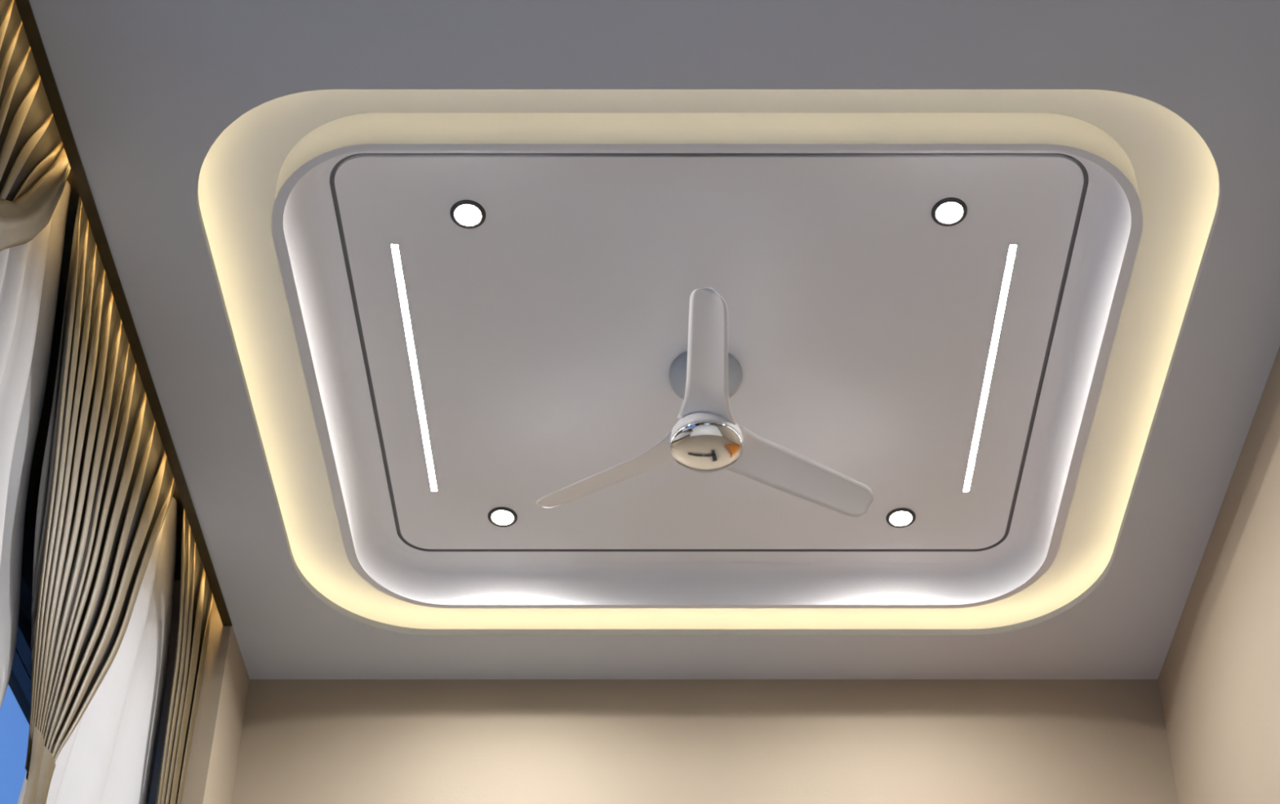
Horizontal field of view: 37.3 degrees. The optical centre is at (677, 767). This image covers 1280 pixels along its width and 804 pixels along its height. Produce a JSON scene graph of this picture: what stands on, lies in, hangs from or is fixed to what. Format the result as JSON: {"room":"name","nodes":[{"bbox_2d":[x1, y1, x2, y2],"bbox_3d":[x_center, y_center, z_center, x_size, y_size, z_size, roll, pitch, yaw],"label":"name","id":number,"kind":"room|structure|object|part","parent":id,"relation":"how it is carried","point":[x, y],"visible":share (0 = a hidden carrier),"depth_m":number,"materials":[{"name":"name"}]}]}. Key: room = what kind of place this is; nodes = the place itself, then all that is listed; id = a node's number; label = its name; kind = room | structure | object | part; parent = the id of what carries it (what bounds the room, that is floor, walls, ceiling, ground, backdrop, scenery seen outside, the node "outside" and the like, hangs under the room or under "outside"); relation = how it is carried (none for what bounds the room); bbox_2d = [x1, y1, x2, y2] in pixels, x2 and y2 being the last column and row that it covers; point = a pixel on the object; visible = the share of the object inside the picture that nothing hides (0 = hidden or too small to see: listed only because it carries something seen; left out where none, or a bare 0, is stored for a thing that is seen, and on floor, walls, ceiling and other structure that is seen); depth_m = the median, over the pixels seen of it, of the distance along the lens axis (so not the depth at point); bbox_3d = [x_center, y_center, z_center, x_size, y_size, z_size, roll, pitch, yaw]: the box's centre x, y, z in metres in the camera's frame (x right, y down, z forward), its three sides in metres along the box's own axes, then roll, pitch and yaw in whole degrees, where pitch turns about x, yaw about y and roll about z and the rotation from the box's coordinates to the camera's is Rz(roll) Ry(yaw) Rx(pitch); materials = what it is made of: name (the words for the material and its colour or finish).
{"room":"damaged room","nodes":[
{"label":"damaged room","id":0,"kind":"room"},
{"bbox_2d":[19,297,63,627],"bbox_3d":[-1.710,-0.423,2.402,0.180,4.120,5.375,0,-33,0],"label":"wall","id":1,"kind":"structure","parent":0,"point":[27,568],"depth_m":4.79,"materials":[{"name":"grey paint"}]},
{"bbox_2d":[0,604,31,803],"bbox_3d":[-1.700,-0.070,3.058,0.080,2.440,3.860,0,-33,0],"label":"window","id":2,"kind":"structure","parent":1,"relation":"in","point":[15,708],"depth_m":4.84,"materials":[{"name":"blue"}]},
{"bbox_3d":[-1.700,-0.070,3.058,0.080,2.440,3.860,0,-33,0],"label":"frame","id":3,"kind":"part","parent":2,"relation":"part of","materials":[{"name":"black"}]},
{"bbox_2d":[148,580,249,803],"bbox_3d":[-1.560,1.113,4.777,0.480,4.120,0.282,0,-33,0],"label":"wall","id":4,"kind":"structure","parent":0,"point":[211,767],"depth_m":5.50,"materials":[{"name":"beige paint"}]},
{"bbox_2d":[14,0,232,626],"bbox_3d":[-1.331,-2.015,3.432,0.027,0.328,5.375,0,-33,0],"label":"trim","id":5,"kind":"structure","parent":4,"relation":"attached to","point":[24,6],"depth_m":4.47,"materials":[{"name":"brown wood"}]},
{"bbox_2d":[29,0,1279,679],"bbox_3d":[-0.110,-1.984,3.580,3.381,0.420,5.857,0,-33,0],"label":"ceiling","id":6,"kind":"structure","parent":0,"point":[253,169],"depth_m":4.65,"materials":[{"name":"white paint"}]},
{"bbox_2d":[60,168,183,580],"bbox_3d":[-1.440,-1.652,4.148,0.160,0.160,3.770,0,-33,0],"label":"rail","id":7,"kind":"object","parent":6,"relation":"attached to","point":[74,194],"visible":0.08,"depth_m":4.63,"materials":[{"name":"brown metal"}]},
{"bbox_2d":[0,180,71,708],"bbox_3d":[-1.442,0.214,3.286,0.035,3.910,0.949,0,-33,0],"label":"curtain","id":8,"kind":"object","parent":7,"relation":"hanging from","point":[30,271],"visible":0.58,"depth_m":4.11,"materials":[{"name":"white fabric"}]},
{"bbox_2d":[0,0,71,251],"bbox_3d":[-1.358,-1.218,3.787,0.062,0.960,0.675,0,-33,0],"label":"curtain","id":9,"kind":"object","parent":7,"relation":"hanging from","point":[35,167],"visible":0.82,"depth_m":3.98,"materials":[{"name":"brown fabric"}]},
{"bbox_3d":[-1.349,-1.152,3.797,0.045,0.860,0.525,0,-33,0],"label":"sash","id":10,"kind":"part","parent":9,"relation":"part of","materials":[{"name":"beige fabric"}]},
{"bbox_2d":[17,497,177,803],"bbox_3d":[-1.442,0.811,4.208,0.035,3.910,0.948,0,-33,0],"label":"curtain","id":11,"kind":"object","parent":7,"relation":"hanging from","point":[108,757],"visible":0.52,"depth_m":4.97,"materials":[{"name":"white fabric"}]},
{"bbox_2d":[22,195,175,803],"bbox_3d":[-1.374,0.534,3.780,0.029,3.910,1.022,0,-33,0],"label":"curtain","id":12,"kind":"object","parent":7,"relation":"hanging from","point":[108,483],"visible":0.94,"depth_m":4.42,"materials":[{"name":"brown fabric"}]},
{"bbox_2d":[155,508,213,803],"bbox_3d":[-1.380,0.960,4.439,0.016,3.910,0.447,0,-33,0],"label":"curtain","id":13,"kind":"object","parent":7,"relation":"hanging from","point":[196,593],"visible":0.91,"depth_m":5.31,"materials":[{"name":"brown fabric"}]},
{"bbox_2d":[390,243,438,491],"bbox_3d":[-0.676,-1.008,4.892,0.020,0.002,0.889,0,-33,0],"label":"recessed light","id":14,"kind":"object","parent":6,"relation":"in","point":[395,250],"visible":1,"depth_m":4.85,"materials":[{"name":"glowing white light diffuser"}]},
{"bbox_2d":[449,200,485,228],"bbox_3d":[-0.492,-1.296,4.444,0.084,0.006,0.084,0,-33,0],"label":"recessed light","id":15,"kind":"object","parent":6,"relation":"in","point":[466,214],"visible":1,"depth_m":4.44,"materials":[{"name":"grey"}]},
{"bbox_2d":[487,506,517,527],"bbox_3d":[-0.495,-0.707,5.356,0.084,0.006,0.084,0,-33,0],"label":"recessed light","id":16,"kind":"object","parent":6,"relation":"in","point":[502,517],"visible":1,"depth_m":5.35,"materials":[{"name":"grey"}]},
{"bbox_2d":[536,287,873,516],"bbox_3d":[0.072,-0.961,4.713,0.881,0.276,0.772,0,-33,0],"label":"ceiling fan","id":17,"kind":"object","parent":6,"relation":"hanging from","point":[707,437],"visible":1,"depth_m":4.78,"materials":[{"name":"white plastic"}]},
{"bbox_3d":[-0.171,-0.749,4.878,0.440,0.051,0.146,-17,-37,25],"label":"blade","id":18,"kind":"part","parent":17,"relation":"part of","materials":[{"name":"white plastic"}]},
{"bbox_3d":[0.072,-0.978,4.526,0.146,0.051,0.440,0,-33,0],"label":"blade","id":19,"kind":"part","parent":17,"relation":"part of","materials":[{"name":"white plastic"}]},
{"bbox_3d":[0.315,-0.749,4.878,0.440,0.051,0.146,17,-37,-25],"label":"blade","id":20,"kind":"part","parent":17,"relation":"part of","materials":[{"name":"white plastic"}]},
{"bbox_3d":[0.072,-1.013,4.895,1.729,0.009,1.394,0,-33,0],"label":"panel","id":21,"kind":"part","parent":6,"relation":"part of","materials":[{"name":"white paint"}]},
{"bbox_2d":[885,507,915,528],"bbox_3d":[0.632,-0.704,5.359,0.084,0.006,0.084,0,-33,0],"label":"recessed light","id":22,"kind":"object","parent":6,"relation":"in","point":[900,517],"visible":1,"depth_m":5.36,"materials":[{"name":"grey"}]},
{"bbox_2d":[931,197,967,226],"bbox_3d":[0.637,-1.300,4.438,0.084,0.006,0.084,0,-33,0],"label":"recessed light","id":23,"kind":"object","parent":6,"relation":"in","point":[948,211],"visible":1,"depth_m":4.44,"materials":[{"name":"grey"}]},
{"bbox_2d":[962,244,1017,492],"bbox_3d":[0.802,-1.007,4.894,0.020,0.002,0.889,0,-33,0],"label":"recessed light","id":24,"kind":"object","parent":6,"relation":"in","point":[1012,248],"visible":1,"depth_m":4.85,"materials":[{"name":"glowing white light diffuser"}]},
{"bbox_2d":[231,679,1178,803],"bbox_3d":[-0.110,1.217,4.938,3.381,4.120,0.100,0,-33,0],"label":"wall","id":25,"kind":"structure","parent":0,"point":[303,741],"depth_m":5.71,"materials":[{"name":"beige paint"}]},
{"bbox_2d":[1157,346,1279,803],"bbox_3d":[1.531,-0.373,2.479,0.100,4.120,5.757,0,-33,0],"label":"wall","id":26,"kind":"structure","parent":0,"point":[1219,679],"depth_m":5.02,"materials":[{"name":"beige paint"}]}
]}

